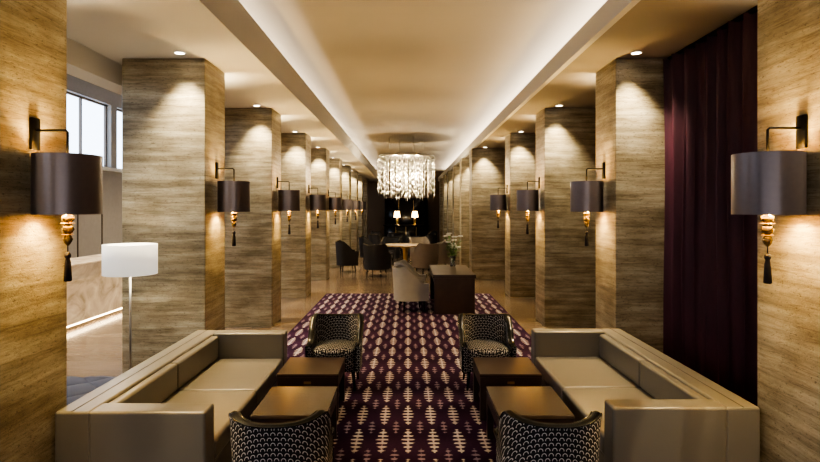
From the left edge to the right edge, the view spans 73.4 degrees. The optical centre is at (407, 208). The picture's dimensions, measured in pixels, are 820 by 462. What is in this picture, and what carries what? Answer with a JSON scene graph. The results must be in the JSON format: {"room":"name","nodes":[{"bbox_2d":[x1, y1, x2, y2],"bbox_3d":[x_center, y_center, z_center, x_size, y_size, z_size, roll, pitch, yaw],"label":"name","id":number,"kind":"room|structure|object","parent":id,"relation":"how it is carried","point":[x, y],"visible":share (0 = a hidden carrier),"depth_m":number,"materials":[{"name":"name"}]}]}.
{"room":"hotel lobby","nodes":[
{"label":"hotel lobby","id":0,"kind":"room"},
{"bbox_2d":[67,74,121,257],"bbox_3d":[-6.870,-0.630,13.000,0.260,4.900,36.000,0,0,0],"label":"wall","id":1,"kind":"structure","parent":0,"point":[91,231],"depth_m":12.37,"materials":[{"name":"grey paint"}]},
{"bbox_2d":[67,92,106,166],"bbox_3d":[-6.935,-1.655,11.625,0.070,1.450,1.950,0,0,0],"label":"window","id":2,"kind":"structure","parent":1,"relation":"in","point":[86,118],"depth_m":11.89,"materials":[{"name":"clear glass"}]},
{"bbox_2d":[117,109,121,168],"bbox_3d":[-6.935,-1.655,13.825,0.070,1.450,1.950,0,0,0],"label":"window","id":3,"kind":"structure","parent":1,"relation":"in","point":[119,112],"depth_m":13.25,"materials":[{"name":"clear glass"}]},
{"bbox_2d":[67,38,121,94],"bbox_3d":[-3.225,-2.055,13.000,0.250,1.450,36.000,0,0,0],"label":"ceiling beam","id":4,"kind":"structure","parent":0,"point":[83,63],"depth_m":5.48,"materials":[{"name":"beige paint"}]},
{"bbox_2d":[67,0,379,180],"bbox_3d":[-2.330,-1.740,13.000,1.540,0.360,36.000,0,0,0],"label":"ceiling soffit","id":5,"kind":"structure","parent":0,"point":[223,33],"depth_m":5.41,"materials":[{"name":"white paint"}]},
{"bbox_2d":[174,51,184,54],"bbox_3d":[-2.280,-1.556,5.490,0.110,0.006,0.110,0,0,0],"label":"recessed light","id":6,"kind":"object","parent":5,"relation":"in","point":[175,52],"visible":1,"depth_m":5.49,"materials":[{"name":"white paint"}]},
{"bbox_2d":[67,241,595,376],"bbox_3d":[-1.750,1.880,13.000,10.500,0.120,36.000,0,0,0],"label":"floor","id":7,"kind":"structure","parent":0,"point":[94,348],"depth_m":9.40,"materials":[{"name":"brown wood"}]},
{"bbox_2d":[0,0,66,461],"bbox_3d":[-2.530,0.131,3.080,0.860,3.379,0.620,0,0,0],"label":"stone column","id":8,"kind":"structure","parent":7,"relation":"on","point":[33,33],"depth_m":3.06,"materials":[{"name":"stone"}]},
{"bbox_2d":[29,117,102,281],"bbox_3d":[-1.917,-0.052,3.080,0.367,0.915,0.344,0,0,0],"label":"wall sconce","id":9,"kind":"object","parent":8,"relation":"attached to","point":[67,184],"visible":1,"depth_m":2.96,"materials":[{"name":"fabric"}]},
{"bbox_2d":[67,376,115,404],"bbox_3d":[-2.620,1.610,4.100,0.840,0.420,1.240,0,0,0],"label":"rug","id":10,"kind":"object","parent":7,"relation":"on","point":[77,387],"visible":0.15,"depth_m":4.42,"materials":[{"name":"grey carpet"}]},
{"bbox_2d":[67,254,121,330],"bbox_3d":[-5.350,1.325,11.500,0.660,0.990,10.060,0,0,0],"label":"reception desk","id":11,"kind":"object","parent":7,"relation":"on","point":[92,296],"depth_m":8.78,"materials":[{"name":"stone"}]},
{"bbox_2d":[102,243,157,369],"bbox_3d":[-2.600,1.075,5.150,0.470,1.490,0.470,0,0,0],"label":"floor lamp","id":12,"kind":"object","parent":7,"relation":"on","point":[130,260],"visible":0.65,"depth_m":4.97,"materials":[{"name":"fabric"}]},
{"bbox_2d":[122,58,224,373],"bbox_3d":[-2.530,0.131,6.000,0.860,3.379,0.620,0,0,0],"label":"stone column","id":13,"kind":"structure","parent":7,"relation":"on","point":[173,109],"depth_m":5.69,"materials":[{"name":"stone"}]},
{"bbox_2d":[215,162,249,245],"bbox_3d":[-1.917,-0.052,6.020,0.367,0.915,0.344,0,0,0],"label":"wall sconce","id":14,"kind":"object","parent":13,"relation":"attached to","point":[233,196],"visible":1,"depth_m":5.89,"materials":[{"name":"fabric"}]},
{"bbox_2d":[225,108,280,326],"bbox_3d":[-2.530,0.131,8.800,0.860,3.379,0.620,0,0,0],"label":"stone column","id":15,"kind":"structure","parent":7,"relation":"on","point":[252,135],"depth_m":8.49,"materials":[{"name":"stone"}]},
{"bbox_2d":[277,177,299,233],"bbox_3d":[-1.917,-0.052,8.820,0.367,0.915,0.344,0,0,0],"label":"wall sconce","id":16,"kind":"object","parent":15,"relation":"attached to","point":[288,200],"visible":1,"depth_m":8.69,"materials":[{"name":"fabric"}]},
{"bbox_2d":[281,133,310,297],"bbox_3d":[-2.530,0.131,11.600,0.860,3.379,0.620,0,0,0],"label":"stone column","id":17,"kind":"structure","parent":7,"relation":"on","point":[295,147],"depth_m":11.29,"materials":[{"name":"stone"}]},
{"bbox_2d":[308,185,325,227],"bbox_3d":[-1.917,-0.052,11.620,0.367,0.915,0.344,0,0,0],"label":"wall sconce","id":18,"kind":"object","parent":17,"relation":"attached to","point":[317,202],"visible":1,"depth_m":11.48,"materials":[{"name":"fabric"}]},
{"bbox_2d":[311,148,329,279],"bbox_3d":[-2.530,0.131,14.410,0.860,3.379,0.620,0,0,0],"label":"stone column","id":19,"kind":"structure","parent":7,"relation":"on","point":[320,157],"depth_m":14.10,"materials":[{"name":"stone"}]},
{"bbox_2d":[328,190,341,223],"bbox_3d":[-1.917,-0.052,14.430,0.367,0.915,0.344,0,0,0],"label":"wall sconce","id":20,"kind":"object","parent":19,"relation":"attached to","point":[335,203],"visible":1,"depth_m":14.29,"materials":[{"name":"fabric"}]},
{"bbox_2d":[330,158,341,267],"bbox_3d":[-2.530,0.131,17.210,0.860,3.379,0.620,0,0,0],"label":"stone column","id":21,"kind":"structure","parent":7,"relation":"on","point":[335,163],"depth_m":16.90,"materials":[{"name":"stone"}]},
{"bbox_2d":[341,193,352,221],"bbox_3d":[-1.917,-0.052,17.230,0.367,0.915,0.344,0,0,0],"label":"wall sconce","id":22,"kind":"object","parent":21,"relation":"attached to","point":[347,204],"visible":0.94,"depth_m":17.09,"materials":[{"name":"fabric"}]},
{"bbox_2d":[342,165,350,246],"bbox_3d":[-2.530,0.131,20.010,0.860,3.379,0.620,0,0,0],"label":"stone column","id":23,"kind":"structure","parent":7,"relation":"on","point":[346,169],"depth_m":19.70,"materials":[{"name":"stone"}]},
{"bbox_2d":[350,195,359,219],"bbox_3d":[-1.917,-0.052,20.030,0.367,0.915,0.344,0,0,0],"label":"wall sconce","id":24,"kind":"object","parent":23,"relation":"attached to","point":[356,204],"visible":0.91,"depth_m":19.88,"materials":[{"name":"fabric"}]},
{"bbox_2d":[335,240,358,271],"bbox_3d":[-1.798,1.369,15.987,0.636,0.899,0.701,0,0,-16],"label":"armchair","id":25,"kind":"object","parent":7,"relation":"on","point":[345,256],"visible":1,"depth_m":15.70,"materials":[{"name":"grey fabric"}]},
{"bbox_2d":[351,171,357,250],"bbox_3d":[-2.530,0.131,22.810,0.860,3.379,0.620,0,0,0],"label":"stone column","id":26,"kind":"structure","parent":7,"relation":"on","point":[354,174],"depth_m":22.50,"materials":[{"name":"stone"}]},
{"bbox_2d":[357,197,365,218],"bbox_3d":[-1.917,-0.052,22.830,0.367,0.915,0.344,0,0,0],"label":"wall sconce","id":27,"kind":"object","parent":26,"relation":"attached to","point":[362,204],"visible":0.88,"depth_m":22.69,"materials":[{"name":"fabric"}]},
{"bbox_2d":[358,175,362,248],"bbox_3d":[-2.530,0.131,25.610,0.860,3.379,0.620,0,0,0],"label":"stone column","id":28,"kind":"structure","parent":7,"relation":"on","point":[360,177],"depth_m":25.30,"materials":[{"name":"stone"}]},
{"bbox_2d":[363,178,367,237],"bbox_3d":[-2.530,0.131,28.410,0.860,3.379,0.620,0,0,0],"label":"stone column","id":29,"kind":"structure","parent":7,"relation":"on","point":[365,180],"depth_m":28.10,"materials":[{"name":"stone"}]},
{"bbox_2d":[359,236,375,261],"bbox_3d":[-1.349,1.369,18.592,0.637,0.899,0.701,0,0,-10],"label":"lounge armchair","id":30,"kind":"object","parent":7,"relation":"on","point":[362,239],"visible":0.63,"depth_m":18.32,"materials":[{"name":"grey fabric"}]},
{"bbox_2d":[369,233,381,244],"bbox_3d":[-1.147,1.369,20.482,0.636,0.899,0.701,0,0,-21],"label":"lounge armchair","id":31,"kind":"object","parent":7,"relation":"on","point":[374,238],"visible":0.41,"depth_m":20.16,"materials":[{"name":"grey fabric"}]},
{"bbox_2d":[363,243,391,276],"bbox_3d":[-0.867,1.369,14.853,0.701,0.899,0.636,0,0,20],"label":"armchair","id":32,"kind":"object","parent":7,"relation":"on","point":[376,257],"visible":1,"depth_m":14.61,"materials":[{"name":"grey fabric"}]},
{"bbox_2d":[371,231,383,237],"bbox_3d":[-1.242,1.369,23.173,0.636,0.899,0.701,0,0,-33],"label":"lounge armchair","id":33,"kind":"object","parent":7,"relation":"on","point":[378,233],"visible":0.24,"depth_m":22.86,"materials":[{"name":"grey fabric"}]},
{"bbox_2d":[380,236,400,262],"bbox_3d":[-0.579,1.369,18.245,0.701,0.899,0.636,0,0,25],"label":"armchair","id":34,"kind":"object","parent":7,"relation":"on","point":[395,251],"visible":0.59,"depth_m":18.34,"materials":[{"name":"grey fabric"}]},
{"bbox_2d":[387,232,404,249],"bbox_3d":[-0.490,1.369,22.151,0.701,0.899,0.637,0,0,-11],"label":"lounge armchair","id":35,"kind":"object","parent":7,"relation":"on","point":[389,234],"visible":0.36,"depth_m":21.88,"materials":[{"name":"grey fabric"}]},
{"bbox_2d":[386,243,418,269],"bbox_3d":[-0.080,1.445,16.600,1.400,0.750,1.400,0,0,0],"label":"round dining table","id":36,"kind":"object","parent":7,"relation":"on","point":[405,246],"visible":0.67,"depth_m":16.54,"materials":[{"name":"beige stone"}]},
{"bbox_2d":[383,225,428,236],"bbox_3d":[-0.100,1.295,27.000,2.200,1.050,0.600,0,0,0],"label":"console","id":37,"kind":"object","parent":7,"relation":"on","point":[410,230],"visible":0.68,"depth_m":26.75,"materials":[{"name":"black paint"}]},
{"bbox_2d":[394,211,399,224],"bbox_3d":[-0.540,0.440,27.000,0.320,0.660,0.320,0,0,0],"label":"table lamp","id":38,"kind":"object","parent":37,"relation":"on","point":[396,213],"visible":1,"depth_m":26.91,"materials":[{"name":"white fabric"}]},
{"bbox_2d":[412,211,417,224],"bbox_3d":[0.340,0.440,27.000,0.320,0.660,0.320,0,0,0],"label":"table lamp","id":39,"kind":"object","parent":37,"relation":"on","point":[414,213],"visible":1,"depth_m":26.91,"materials":[{"name":"white fabric"}]},
{"bbox_2d":[385,198,427,224],"bbox_3d":[-0.100,0.620,29.670,2.300,2.400,0.160,0,0,0],"label":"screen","id":40,"kind":"object","parent":7,"relation":"on","point":[405,207],"visible":0.49,"depth_m":29.60,"materials":[{"name":"black metal"}]},
{"bbox_2d":[287,294,530,461],"bbox_3d":[0.000,1.817,6.200,3.500,0.006,11.200,0,0,0],"label":"patterned carpet","id":41,"kind":"object","parent":7,"relation":"on","point":[410,402],"visible":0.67,"depth_m":5.68,"materials":[{"name":"purple carpet"}]},
{"bbox_2d":[55,330,286,461],"bbox_3d":[-1.635,1.500,4.330,0.890,0.623,2.200,0,0,0],"label":"leather sofa","id":42,"kind":"object","parent":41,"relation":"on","point":[175,404],"visible":0.95,"depth_m":3.69,"materials":[{"name":"beige leather"}]},
{"bbox_2d":[228,409,333,461],"bbox_3d":[-0.720,1.455,3.143,0.576,0.709,0.572,0,0,-3],"label":"patterned armchair","id":43,"kind":"object","parent":41,"relation":"on","point":[310,438],"visible":1,"depth_m":2.90,"materials":[{"name":"fabric"}]},
{"bbox_2d":[250,386,337,438],"bbox_3d":[-0.820,1.611,4.068,0.520,0.400,0.624,0,0,0],"label":"coffee table","id":44,"kind":"object","parent":41,"relation":"on","point":[281,404],"visible":0.51,"depth_m":4.03,"materials":[{"name":"brown wood"}]},
{"bbox_2d":[276,357,344,420],"bbox_3d":[-0.860,1.611,4.968,0.530,0.400,0.544,0,0,0],"label":"coffee table","id":45,"kind":"object","parent":41,"relation":"on","point":[297,371],"visible":0.65,"depth_m":4.81,"materials":[{"name":"brown wood"}]},
{"bbox_2d":[305,313,363,390],"bbox_3d":[-0.741,1.455,5.677,0.576,0.709,0.572,0,0,0],"label":"patterned armchair","id":46,"kind":"object","parent":41,"relation":"on","point":[329,335],"visible":0.81,"depth_m":5.69,"materials":[{"name":"fabric"}]},
{"bbox_2d":[394,260,425,303],"bbox_3d":[0.034,1.410,10.705,0.630,0.799,0.604,0,0,6],"label":"desk chair","id":47,"kind":"object","parent":41,"relation":"on","point":[404,263],"visible":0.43,"depth_m":10.92,"materials":[{"name":"grey fabric"}]},
{"bbox_2d":[392,264,428,312],"bbox_3d":[0.024,1.410,9.841,0.630,0.799,0.604,0,0,-11],"label":"desk chair","id":48,"kind":"object","parent":41,"relation":"on","point":[407,288],"visible":1,"depth_m":9.59,"materials":[{"name":"grey fabric"}]},
{"bbox_2d":[429,265,475,313],"bbox_3d":[0.800,1.472,10.300,0.740,0.680,1.700,0,0,0],"label":"writing desk","id":49,"kind":"object","parent":41,"relation":"on","point":[452,289],"visible":0.99,"depth_m":9.46,"materials":[{"name":"brown wood"}]},
{"bbox_2d":[443,233,462,266],"bbox_3d":[0.888,0.796,10.790,0.371,0.669,0.372,0,0,21],"label":"flower vase","id":50,"kind":"object","parent":49,"relation":"on","point":[453,247],"visible":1,"depth_m":10.75,"materials":[{"name":"clear glass"}]},
{"bbox_2d":[458,313,516,390],"bbox_3d":[0.799,1.455,5.677,0.576,0.709,0.572,0,0,0],"label":"patterned armchair","id":51,"kind":"object","parent":41,"relation":"on","point":[480,335],"visible":0.92,"depth_m":5.71,"materials":[{"name":"fabric"}]},
{"bbox_2d":[473,357,541,420],"bbox_3d":[0.880,1.611,4.968,0.530,0.400,0.544,0,0,0],"label":"coffee table","id":52,"kind":"object","parent":41,"relation":"on","point":[487,371],"visible":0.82,"depth_m":4.78,"materials":[{"name":"brown wood"}]},
{"bbox_2d":[486,386,574,438],"bbox_3d":[0.880,1.611,4.068,0.520,0.400,0.624,0,0,0],"label":"coffee table","id":53,"kind":"object","parent":41,"relation":"on","point":[536,403],"visible":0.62,"depth_m":4.03,"materials":[{"name":"brown wood"}]},
{"bbox_2d":[495,409,601,461],"bbox_3d":[0.800,1.455,3.143,0.576,0.709,0.572,0,0,3],"label":"patterned armchair","id":54,"kind":"object","parent":41,"relation":"on","point":[519,438],"visible":1,"depth_m":2.90,"materials":[{"name":"fabric"}]},
{"bbox_2d":[531,328,759,461],"bbox_3d":[1.675,1.500,4.400,0.890,0.623,2.200,0,0,0],"label":"leather sofa","id":55,"kind":"object","parent":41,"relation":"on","point":[654,407],"visible":0.91,"depth_m":3.59,"materials":[{"name":"beige leather"}]},
{"bbox_2d":[401,235,420,255],"bbox_3d":[0.102,1.369,19.250,0.701,0.899,0.636,0,0,2],"label":"armchair","id":56,"kind":"object","parent":7,"relation":"on","point":[404,239],"visible":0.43,"depth_m":19.38,"materials":[{"name":"grey fabric"}]},
{"bbox_2d":[409,236,429,258],"bbox_3d":[0.379,1.369,18.145,0.701,0.899,0.636,0,0,-25],"label":"armchair","id":57,"kind":"object","parent":7,"relation":"on","point":[425,240],"visible":0.45,"depth_m":18.33,"materials":[{"name":"beige fabric"}]},
{"bbox_2d":[411,242,439,273],"bbox_3d":[0.524,1.369,15.256,0.701,0.899,0.637,0,0,-29],"label":"armchair","id":58,"kind":"object","parent":7,"relation":"on","point":[424,255],"visible":0.93,"depth_m":15.00,"materials":[{"name":"beige fabric"}]},
{"bbox_2d":[426,233,435,243],"bbox_3d":[0.747,1.369,20.982,0.637,0.899,0.701,0,0,21],"label":"lounge armchair","id":59,"kind":"object","parent":7,"relation":"on","point":[431,237],"visible":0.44,"depth_m":20.70,"materials":[{"name":"grey fabric"}]},
{"bbox_2d":[429,230,437,243],"bbox_3d":[0.949,1.369,23.392,0.636,0.899,0.701,0,0,10],"label":"lounge armchair","id":60,"kind":"object","parent":7,"relation":"on","point":[434,231],"visible":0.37,"depth_m":23.18,"materials":[{"name":"grey fabric"}]},
{"bbox_2d":[439,178,442,243],"bbox_3d":[2.070,0.131,28.410,0.860,3.379,0.620,0,0,0],"label":"stone column","id":61,"kind":"structure","parent":7,"relation":"on","point":[440,179],"depth_m":28.10,"materials":[{"name":"stone"}]},
{"bbox_2d":[438,239,450,264],"bbox_3d":[1.000,1.369,16.596,0.637,0.899,0.701,0,0,4],"label":"armchair","id":62,"kind":"object","parent":7,"relation":"on","point":[443,258],"visible":0.44,"depth_m":16.29,"materials":[{"name":"beige fabric"}]},
{"bbox_2d":[443,175,446,239],"bbox_3d":[2.070,0.131,25.610,0.860,3.379,0.620,0,0,0],"label":"stone column","id":63,"kind":"structure","parent":7,"relation":"on","point":[444,176],"depth_m":25.30,"materials":[{"name":"stone"}]},
{"bbox_2d":[447,171,451,249],"bbox_3d":[2.070,0.131,22.810,0.860,3.379,0.620,0,0,0],"label":"stone column","id":64,"kind":"structure","parent":7,"relation":"on","point":[449,173],"depth_m":22.50,"materials":[{"name":"stone"}]},
{"bbox_2d":[452,165,459,259],"bbox_3d":[2.070,0.131,20.010,0.860,3.379,0.620,0,0,0],"label":"stone column","id":65,"kind":"structure","parent":7,"relation":"on","point":[456,168],"depth_m":19.70,"materials":[{"name":"stone"}]},
{"bbox_2d":[460,158,468,267],"bbox_3d":[2.070,0.131,17.210,0.860,3.379,0.620,0,0,0],"label":"stone column","id":66,"kind":"structure","parent":7,"relation":"on","point":[464,162],"depth_m":16.90,"materials":[{"name":"stone"}]},
{"bbox_2d":[469,148,504,279],"bbox_3d":[2.070,0.131,14.410,0.860,3.379,0.620,0,0,0],"label":"stone column","id":67,"kind":"structure","parent":7,"relation":"on","point":[486,165],"depth_m":14.10,"materials":[{"name":"stone"}]},
{"bbox_2d":[505,133,534,297],"bbox_3d":[2.530,0.131,11.600,0.860,3.379,0.620,0,0,0],"label":"stone column","id":68,"kind":"structure","parent":7,"relation":"on","point":[519,147],"depth_m":11.29,"materials":[{"name":"stone"}]},
{"bbox_2d":[490,185,507,227],"bbox_3d":[1.917,-0.052,11.620,0.367,0.915,0.344,0,0,0],"label":"wall sconce","id":69,"kind":"object","parent":68,"relation":"attached to","point":[497,202],"visible":1,"depth_m":11.48,"materials":[{"name":"fabric"}]},
{"bbox_2d":[535,108,595,326],"bbox_3d":[2.540,0.131,8.800,0.860,3.379,0.620,0,0,0],"label":"stone column","id":70,"kind":"structure","parent":7,"relation":"on","point":[565,138],"depth_m":8.49,"materials":[{"name":"stone"}]},
{"bbox_2d":[517,177,539,233],"bbox_3d":[1.927,-0.052,8.820,0.367,0.915,0.344,0,0,0],"label":"wall sconce","id":71,"kind":"object","parent":70,"relation":"attached to","point":[527,200],"visible":1,"depth_m":8.68,"materials":[{"name":"fabric"}]},
{"bbox_2d":[596,58,666,352],"bbox_3d":[2.580,0.131,6.000,0.860,3.379,0.620,0,0,0],"label":"stone column","id":72,"kind":"structure","parent":7,"relation":"on","point":[630,129],"depth_m":5.69,"materials":[{"name":"stone"}]},
{"bbox_2d":[570,162,604,245],"bbox_3d":[1.966,-0.052,6.020,0.367,0.915,0.344,0,0,0],"label":"wall sconce","id":73,"kind":"object","parent":72,"relation":"attached to","point":[586,196],"visible":1,"depth_m":5.88,"materials":[{"name":"fabric"}]},
{"bbox_2d":[757,0,819,461],"bbox_3d":[2.580,0.131,3.080,0.860,3.379,0.620,0,0,0],"label":"stone column","id":74,"kind":"structure","parent":7,"relation":"on","point":[788,31],"depth_m":3.12,"materials":[{"name":"stone"}]},
{"bbox_2d":[731,114,807,283],"bbox_3d":[1.966,-0.052,2.990,0.367,0.915,0.344,0,0,0],"label":"wall sconce","id":75,"kind":"object","parent":74,"relation":"attached to","point":[767,183],"visible":1,"depth_m":2.86,"materials":[{"name":"fabric"}]},
{"bbox_2d":[368,171,443,240],"bbox_3d":[-1.750,-0.630,31.100,10.500,4.900,0.200,0,0,0],"label":"wall","id":76,"kind":"structure","parent":0,"point":[376,201],"depth_m":31.00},
{"bbox_2d":[239,0,606,170],"bbox_3d":[0.200,-2.205,13.000,6.600,0.150,36.000,0,0,0],"label":"ceiling","id":77,"kind":"structure","parent":0,"point":[438,73],"depth_m":7.68,"materials":[{"name":"paint"}]},
{"bbox_2d":[377,136,434,200],"bbox_3d":[-0.058,-1.182,16.495,1.723,1.896,1.691,0,0,0],"label":"crystal chandelier","id":78,"kind":"object","parent":77,"relation":"hanging from","point":[391,156],"visible":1,"depth_m":16.21,"materials":[{"name":"glass"}]},
{"bbox_2d":[438,0,756,180],"bbox_3d":[2.490,-1.660,13.000,1.620,0.200,36.000,0,0,0],"label":"ceiling","id":79,"kind":"structure","parent":0,"point":[618,28],"depth_m":5.34,"materials":[{"name":"beige paint"}]},
{"bbox_2d":[631,51,641,54],"bbox_3d":[2.280,-1.556,5.490,0.110,0.006,0.110,0,0,0],"label":"recessed light","id":80,"kind":"object","parent":79,"relation":"in","point":[635,52],"visible":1,"depth_m":5.49,"materials":[{"name":"white paint"}]},
{"bbox_2d":[663,6,756,405],"bbox_3d":[2.701,0.121,4.540,0.196,3.358,2.241,0,0,0],"label":"velvet curtain","id":81,"kind":"object","parent":79,"relation":"hanging from","point":[710,287],"visible":0.55,"depth_m":4.86,"materials":[{"name":"fabric"}]}
]}

